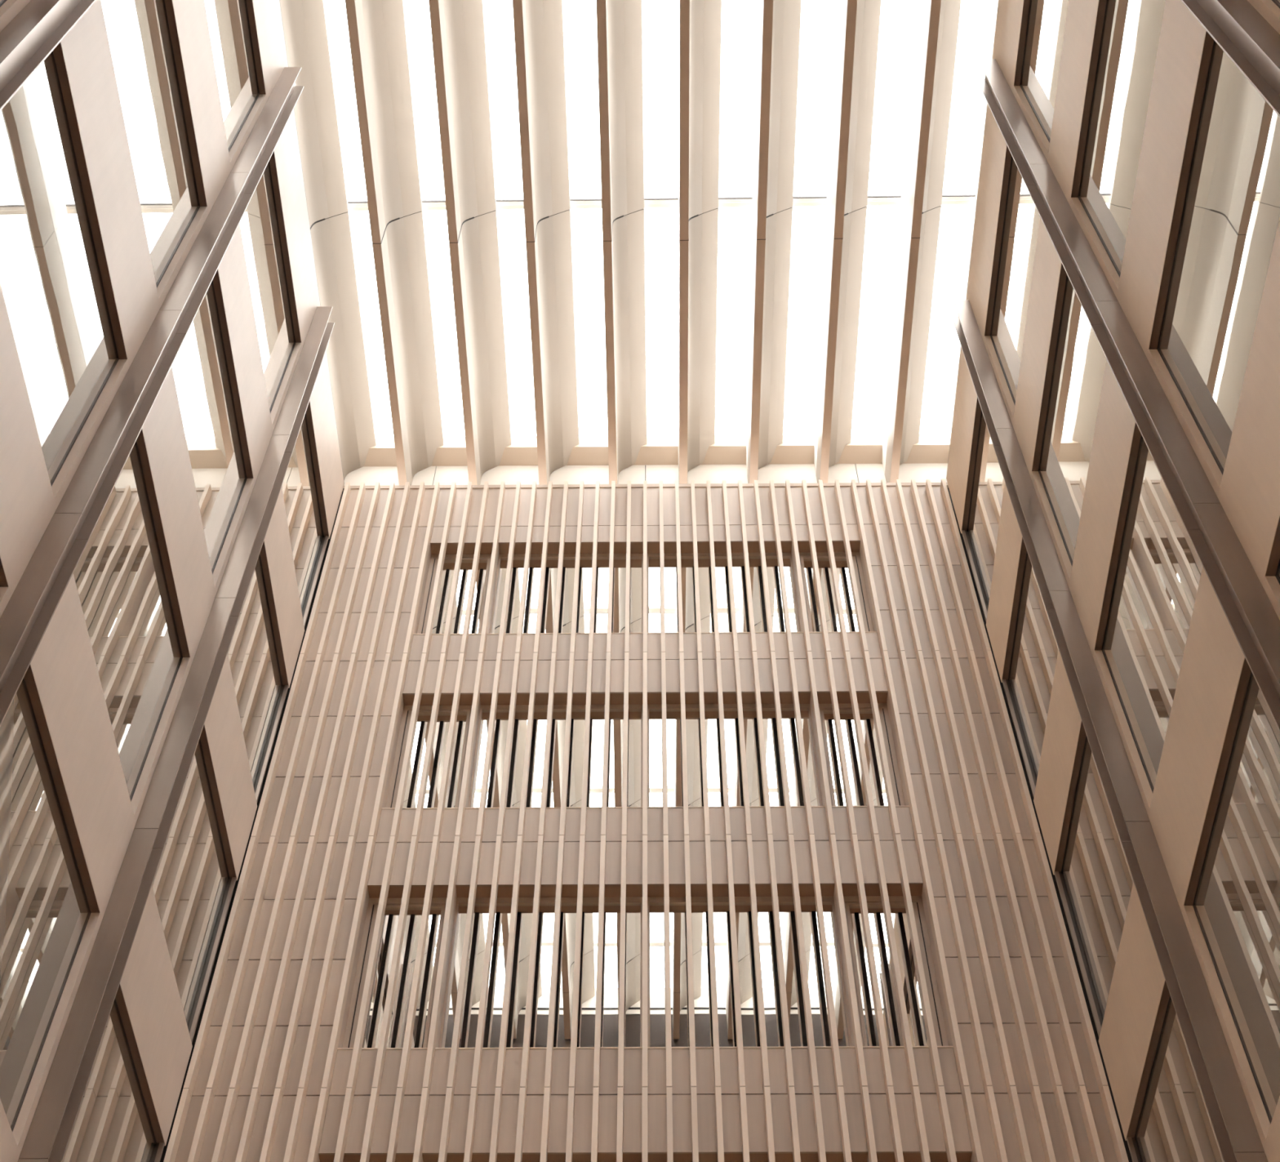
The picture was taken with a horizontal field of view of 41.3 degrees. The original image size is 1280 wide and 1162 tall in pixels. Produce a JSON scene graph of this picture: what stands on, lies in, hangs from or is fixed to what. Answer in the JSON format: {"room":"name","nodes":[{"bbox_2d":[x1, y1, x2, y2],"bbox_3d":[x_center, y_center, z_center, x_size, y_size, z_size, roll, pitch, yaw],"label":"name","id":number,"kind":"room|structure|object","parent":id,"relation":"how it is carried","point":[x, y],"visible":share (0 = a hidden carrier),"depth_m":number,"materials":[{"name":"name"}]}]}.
{"room":"building atrium","nodes":[
{"label":"building atrium","id":0,"kind":"room"},
{"bbox_2d":[0,0,344,1161],"bbox_3d":[-5.946,-0.630,14.309,1.100,27.194,17.050,0,-54,1],"label":"wall","id":1,"kind":"structure","parent":0,"point":[64,667],"depth_m":18.60,"materials":[{"name":"beige paint"}]},
{"bbox_2d":[0,0,6,6],"bbox_3d":[-5.514,-6.193,13.418,0.116,2.712,3.470,0,-54,1],"label":"window","id":2,"kind":"structure","parent":1,"relation":"in","point":[2,2],"depth_m":14.72,"materials":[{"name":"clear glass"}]},
{"bbox_2d":[0,558,8,586],"bbox_3d":[-5.476,-0.583,12.390,0.116,2.722,3.490,0,-54,1],"label":"window","id":3,"kind":"structure","parent":1,"relation":"in","point":[3,583],"depth_m":14.46,"materials":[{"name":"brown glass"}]},
{"bbox_2d":[0,0,96,111],"bbox_3d":[-5.293,-5.532,15.911,0.255,18.300,0.308,0,-54,1],"label":"facade mullion","id":4,"kind":"object","parent":1,"relation":"attached to","point":[32,35],"visible":1,"depth_m":14.73,"materials":[{"name":"brown metal"}]},
{"bbox_2d":[0,664,99,1131],"bbox_3d":[-5.427,2.652,14.699,0.116,2.722,3.480,0,-54,1],"label":"window","id":5,"kind":"structure","parent":1,"relation":"in","point":[48,900],"depth_m":15.23,"materials":[{"name":"clear glass"}]},
{"bbox_2d":[0,42,127,485],"bbox_3d":[-5.465,-2.962,15.723,0.116,2.712,3.490,0,-54,1],"label":"window","id":6,"kind":"structure","parent":1,"relation":"in","point":[55,282],"depth_m":15.95,"materials":[{"name":"clear glass"}]},
{"bbox_2d":[62,983,164,1161],"bbox_3d":[-5.380,5.770,16.924,0.116,2.722,3.200,0,-54,1],"label":"window","id":7,"kind":"structure","parent":1,"relation":"in","point":[117,1120],"depth_m":17.60,"materials":[{"name":"clear glass"}]},
{"bbox_2d":[73,429,190,801],"bbox_3d":[-5.416,0.274,18.032,0.116,2.712,3.480,0,-54,1],"label":"window","id":8,"kind":"structure","parent":1,"relation":"in","point":[123,576],"depth_m":18.28,"materials":[{"name":"clear glass"}]},
{"bbox_2d":[0,66,303,726],"bbox_3d":[-5.244,-2.292,18.223,0.255,18.300,0.308,0,-54,1],"label":"facade mullion","id":9,"kind":"object","parent":1,"relation":"attached to","point":[28,612],"visible":1,"depth_m":17.27,"materials":[{"name":"brown metal"}]},
{"bbox_2d":[101,0,207,287],"bbox_3d":[-5.454,-5.317,19.024,0.116,2.582,3.490,0,-54,1],"label":"window","id":10,"kind":"structure","parent":1,"relation":"in","point":[143,34],"depth_m":19.33,"materials":[{"name":"clear glass"}]},
{"bbox_2d":[17,306,334,1161],"bbox_3d":[-5.195,0.939,20.528,0.255,18.300,0.308,0,-54,1],"label":"facade mullion","id":11,"kind":"object","parent":1,"relation":"attached to","point":[47,1137],"visible":1,"depth_m":18.41,"materials":[{"name":"brown metal"}]},
{"bbox_2d":[151,725,236,1042],"bbox_3d":[-5.369,3.391,20.257,0.116,2.712,3.200,0,-54,1],"label":"window","id":12,"kind":"structure","parent":1,"relation":"in","point":[194,880],"depth_m":20.65,"materials":[{"name":"clear glass"}]},
{"bbox_2d":[172,269,253,573],"bbox_3d":[-5.405,-2.082,21.333,0.116,2.582,3.480,0,-54,1],"label":"window","id":13,"kind":"structure","parent":1,"relation":"in","point":[203,369],"depth_m":21.66,"materials":[{"name":"clear glass"}]},
{"bbox_2d":[204,0,265,151],"bbox_3d":[-5.443,-7.644,22.284,0.116,2.572,3.490,0,-54,1],"label":"window","id":14,"kind":"structure","parent":1,"relation":"in","point":[232,25],"depth_m":22.95,"materials":[{"name":"clear glass"}]},
{"bbox_2d":[227,541,288,803],"bbox_3d":[-5.358,1.035,23.558,0.116,2.582,3.200,0,-54,1],"label":"window","id":15,"kind":"structure","parent":1,"relation":"in","point":[255,652],"depth_m":24.02,"materials":[{"name":"clear glass"}]},
{"bbox_2d":[240,151,301,413],"bbox_3d":[-5.394,-4.409,24.593,0.116,2.572,3.480,0,-54,1],"label":"window","id":16,"kind":"structure","parent":1,"relation":"in","point":[262,225],"depth_m":24.98,"materials":[{"name":"clear glass"}]},
{"bbox_2d":[281,402,328,626],"bbox_3d":[-5.347,-1.291,26.817,0.116,2.572,3.200,0,-54,1],"label":"window","id":17,"kind":"structure","parent":1,"relation":"in","point":[302,490],"depth_m":27.34,"materials":[{"name":"clear glass"}]},
{"bbox_2d":[160,479,1132,1161],"bbox_3d":[0.170,6.441,19.446,12.600,27.375,0.880,0,-54,0],"label":"wall","id":18,"kind":"structure","parent":0,"point":[1024,1077],"depth_m":22.73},
{"bbox_2d":[337,882,953,1048],"bbox_3d":[0.064,4.903,21.424,7.350,2.709,0.328,0,-54,0],"label":"window","id":19,"kind":"structure","parent":18,"relation":"in","point":[656,1034],"depth_m":21.60,"materials":[{"name":"clear glass"}]},
{"bbox_2d":[381,690,909,808],"bbox_3d":[0.075,2.538,24.738,7.350,2.552,0.328,0,-54,0],"label":"window","id":20,"kind":"structure","parent":18,"relation":"in","point":[674,762],"depth_m":24.98,"materials":[{"name":"clear glass"}]},
{"bbox_2d":[413,540,877,635],"bbox_3d":[0.086,0.203,28.009,7.350,2.599,0.328,0,-54,0],"label":"window","id":21,"kind":"structure","parent":18,"relation":"in","point":[636,602],"depth_m":28.29,"materials":[{"name":"clear glass"}]},
{"bbox_2d":[316,1151,973,1161],"bbox_3d":[0.053,7.308,18.054,7.350,2.709,0.328,0,-54,0],"label":"window","id":22,"kind":"structure","parent":18,"relation":"in","point":[882,1157],"depth_m":19.11,"materials":[{"name":"brown metal"}]},
{"bbox_2d":[946,0,1279,1161],"bbox_3d":[5.838,-0.730,14.199,1.100,27.194,17.050,0,-54,1],"label":"wall","id":23,"kind":"structure","parent":0,"point":[1247,490],"depth_m":18.24,"materials":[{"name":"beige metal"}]},
{"bbox_2d":[961,397,1004,620],"bbox_3d":[5.461,-1.383,26.716,0.116,2.572,3.200,0,-54,1],"label":"window","id":24,"kind":"structure","parent":23,"relation":"in","point":[985,480],"depth_m":27.28,"materials":[{"name":"clear glass"}]},
{"bbox_2d":[984,145,1039,404],"bbox_3d":[5.414,-4.500,24.492,0.116,2.572,3.480,0,-54,1],"label":"window","id":25,"kind":"structure","parent":23,"relation":"in","point":[1018,223],"depth_m":24.91,"materials":[{"name":"clear glass"}]},
{"bbox_2d":[1001,537,1058,797],"bbox_3d":[5.450,0.944,23.456,0.116,2.582,3.200,0,-54,1],"label":"window","id":26,"kind":"structure","parent":23,"relation":"in","point":[1032,647],"depth_m":23.96,"materials":[{"name":"clear glass"}]},
{"bbox_2d":[1013,0,1068,142],"bbox_3d":[5.365,-7.735,22.183,0.116,2.572,3.490,0,-54,1],"label":"window","id":27,"kind":"structure","parent":23,"relation":"in","point":[1042,27],"depth_m":22.91,"materials":[{"name":"clear glass"}]},
{"bbox_2d":[1031,262,1106,565],"bbox_3d":[5.403,-2.173,21.232,0.116,2.582,3.480,0,-54,1],"label":"window","id":28,"kind":"structure","parent":23,"relation":"in","point":[1077,360],"depth_m":21.59,"materials":[{"name":"clear glass"}]},
{"bbox_2d":[1053,721,1133,1037],"bbox_3d":[5.439,3.300,20.156,0.116,2.712,3.200,0,-54,1],"label":"window","id":29,"kind":"structure","parent":23,"relation":"in","point":[1095,881],"depth_m":20.58,"materials":[{"name":"clear glass"}]},
{"bbox_2d":[951,299,1267,1161],"bbox_3d":[5.230,0.851,20.431,0.255,18.300,0.308,0,-54,1],"label":"facade mullion","id":30,"kind":"object","parent":23,"relation":"attached to","point":[1238,1140],"visible":1,"depth_m":18.23,"materials":[{"name":"brown metal"}]},
{"bbox_2d":[1071,0,1165,277],"bbox_3d":[5.354,-5.409,18.923,0.116,2.582,3.490,0,-54,1],"label":"window","id":31,"kind":"structure","parent":23,"relation":"in","point":[1126,36],"depth_m":19.28,"materials":[{"name":"clear glass"}]},
{"bbox_2d":[976,58,1279,731],"bbox_3d":[5.181,-2.381,18.125,0.255,18.300,0.308,0,-54,1],"label":"facade mullion","id":32,"kind":"object","parent":23,"relation":"attached to","point":[1248,610],"visible":1,"depth_m":17.04,"materials":[{"name":"brown metal"}]},
{"bbox_2d":[1094,422,1202,792],"bbox_3d":[5.392,0.182,17.931,0.116,2.712,3.480,0,-54,1],"label":"window","id":33,"kind":"structure","parent":23,"relation":"in","point":[1155,570],"depth_m":18.20,"materials":[{"name":"clear glass"}]},
{"bbox_2d":[1126,980,1223,1161],"bbox_3d":[5.428,5.678,16.823,0.116,2.722,3.200,0,-54,1],"label":"window","id":34,"kind":"structure","parent":23,"relation":"in","point":[1171,1121],"depth_m":17.54,"materials":[{"name":"clear glass"}]},
{"bbox_2d":[1148,31,1279,474],"bbox_3d":[5.343,-3.053,15.622,0.116,2.712,3.490,0,-54,1],"label":"window","id":35,"kind":"structure","parent":23,"relation":"in","point":[1226,215],"depth_m":15.80,"materials":[{"name":"clear glass"}]},
{"bbox_2d":[1181,0,1279,117],"bbox_3d":[5.132,-5.620,15.813,0.255,18.300,0.308,0,-54,1],"label":"facade mullion","id":36,"kind":"object","parent":23,"relation":"attached to","point":[1246,37],"visible":1,"depth_m":14.27,"materials":[{"name":"brown metal"}]},
{"bbox_2d":[1183,657,1279,1124],"bbox_3d":[5.381,2.561,14.598,0.116,2.722,3.480,0,-54,1],"label":"window","id":37,"kind":"structure","parent":23,"relation":"in","point":[1233,891],"depth_m":15.14,"materials":[{"name":"clear glass"}]},
{"bbox_2d":[1265,516,1279,584],"bbox_3d":[5.332,-0.674,12.289,0.116,2.722,3.490,0,-54,1],"label":"window","id":38,"kind":"structure","parent":23,"relation":"in","point":[1273,565],"depth_m":14.30,"materials":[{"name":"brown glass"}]},
{"bbox_2d":[1271,0,1279,8],"bbox_3d":[5.295,-6.284,13.316,0.116,2.712,3.470,0,-54,1],"label":"window","id":39,"kind":"structure","parent":23,"relation":"in","point":[1277,2],"depth_m":14.25,"materials":[{"name":"clear glass"}]},
{"bbox_3d":[0.110,-9.010,26.741,13.400,3.002,18.800,0,-54,1],"label":"ceiling","id":40,"kind":"structure","parent":0,"visible":0},
{"bbox_2d":[280,0,376,480],"bbox_3d":[-5.555,-8.825,27.643,0.707,1.456,16.858,0,-54,1],"label":"ceiling beam","id":41,"kind":"structure","parent":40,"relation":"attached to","point":[304,21],"depth_m":29.87,"materials":[{"name":"beige paint"}]},
{"bbox_2d":[345,0,444,484],"bbox_3d":[-4.246,-8.836,27.631,0.707,1.456,16.858,0,-54,1],"label":"ceiling beam","id":42,"kind":"structure","parent":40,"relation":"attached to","point":[377,33],"depth_m":29.62,"materials":[{"name":"beige paint"}]},
{"bbox_2d":[428,0,511,484],"bbox_3d":[-2.937,-8.847,27.619,0.707,1.456,16.858,0,-54,1],"label":"ceiling beam","id":43,"kind":"structure","parent":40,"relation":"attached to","point":[457,26],"depth_m":29.62,"materials":[{"name":"beige paint"}]},
{"bbox_2d":[512,0,579,484],"bbox_3d":[-1.628,-8.858,27.606,0.707,1.456,16.858,0,-54,1],"label":"ceiling beam","id":44,"kind":"structure","parent":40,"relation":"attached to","point":[538,24],"depth_m":29.60,"materials":[{"name":"beige paint"}]},
{"bbox_2d":[595,0,647,484],"bbox_3d":[-0.320,-8.869,27.594,0.707,1.456,16.858,0,-54,1],"label":"ceiling beam","id":45,"kind":"structure","parent":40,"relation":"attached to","point":[619,22],"depth_m":29.64,"materials":[{"name":"beige paint"}]},
{"bbox_2d":[343,433,950,485],"bbox_3d":[0.216,-1.679,32.003,12.800,3.050,0.650,0,-54,0],"label":"upstand","id":46,"kind":"structure","parent":40,"relation":"attached to","point":[793,460],"depth_m":32.74,"materials":[{"name":"beige paint"}]},
{"bbox_2d":[347,194,975,210],"bbox_3d":[0.161,-6.705,30.154,12.800,0.080,0.152,0,-54,1],"label":"bar","id":47,"kind":"structure","parent":40,"relation":"attached to","point":[950,199],"depth_m":30.12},
{"bbox_2d":[678,0,721,483],"bbox_3d":[0.989,-8.880,27.582,0.707,1.456,16.858,0,-54,1],"label":"ceiling beam","id":48,"kind":"structure","parent":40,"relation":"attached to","point":[700,21],"depth_m":29.65,"materials":[{"name":"beige paint"}]},
{"bbox_2d":[746,0,801,483],"bbox_3d":[2.298,-8.891,27.570,0.707,1.456,16.858,0,-54,1],"label":"ceiling beam","id":49,"kind":"structure","parent":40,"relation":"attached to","point":[779,21],"depth_m":29.61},
{"bbox_2d":[813,0,881,483],"bbox_3d":[3.607,-8.902,27.557,0.707,1.456,16.858,0,-54,1],"label":"ceiling beam","id":50,"kind":"structure","parent":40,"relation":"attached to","point":[858,21],"depth_m":29.58,"materials":[{"name":"beige paint"}]},
{"bbox_2d":[881,0,960,482],"bbox_3d":[4.915,-8.914,27.545,0.707,1.456,16.858,0,-54,1],"label":"ceiling beam","id":51,"kind":"structure","parent":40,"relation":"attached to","point":[936,21],"depth_m":29.54,"materials":[{"name":"beige paint"}]},
{"bbox_2d":[949,0,998,441],"bbox_3d":[6.224,-8.925,27.533,0.707,1.456,16.858,0,-54,1],"label":"ceiling beam","id":52,"kind":"structure","parent":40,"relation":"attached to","point":[997,0],"depth_m":30.08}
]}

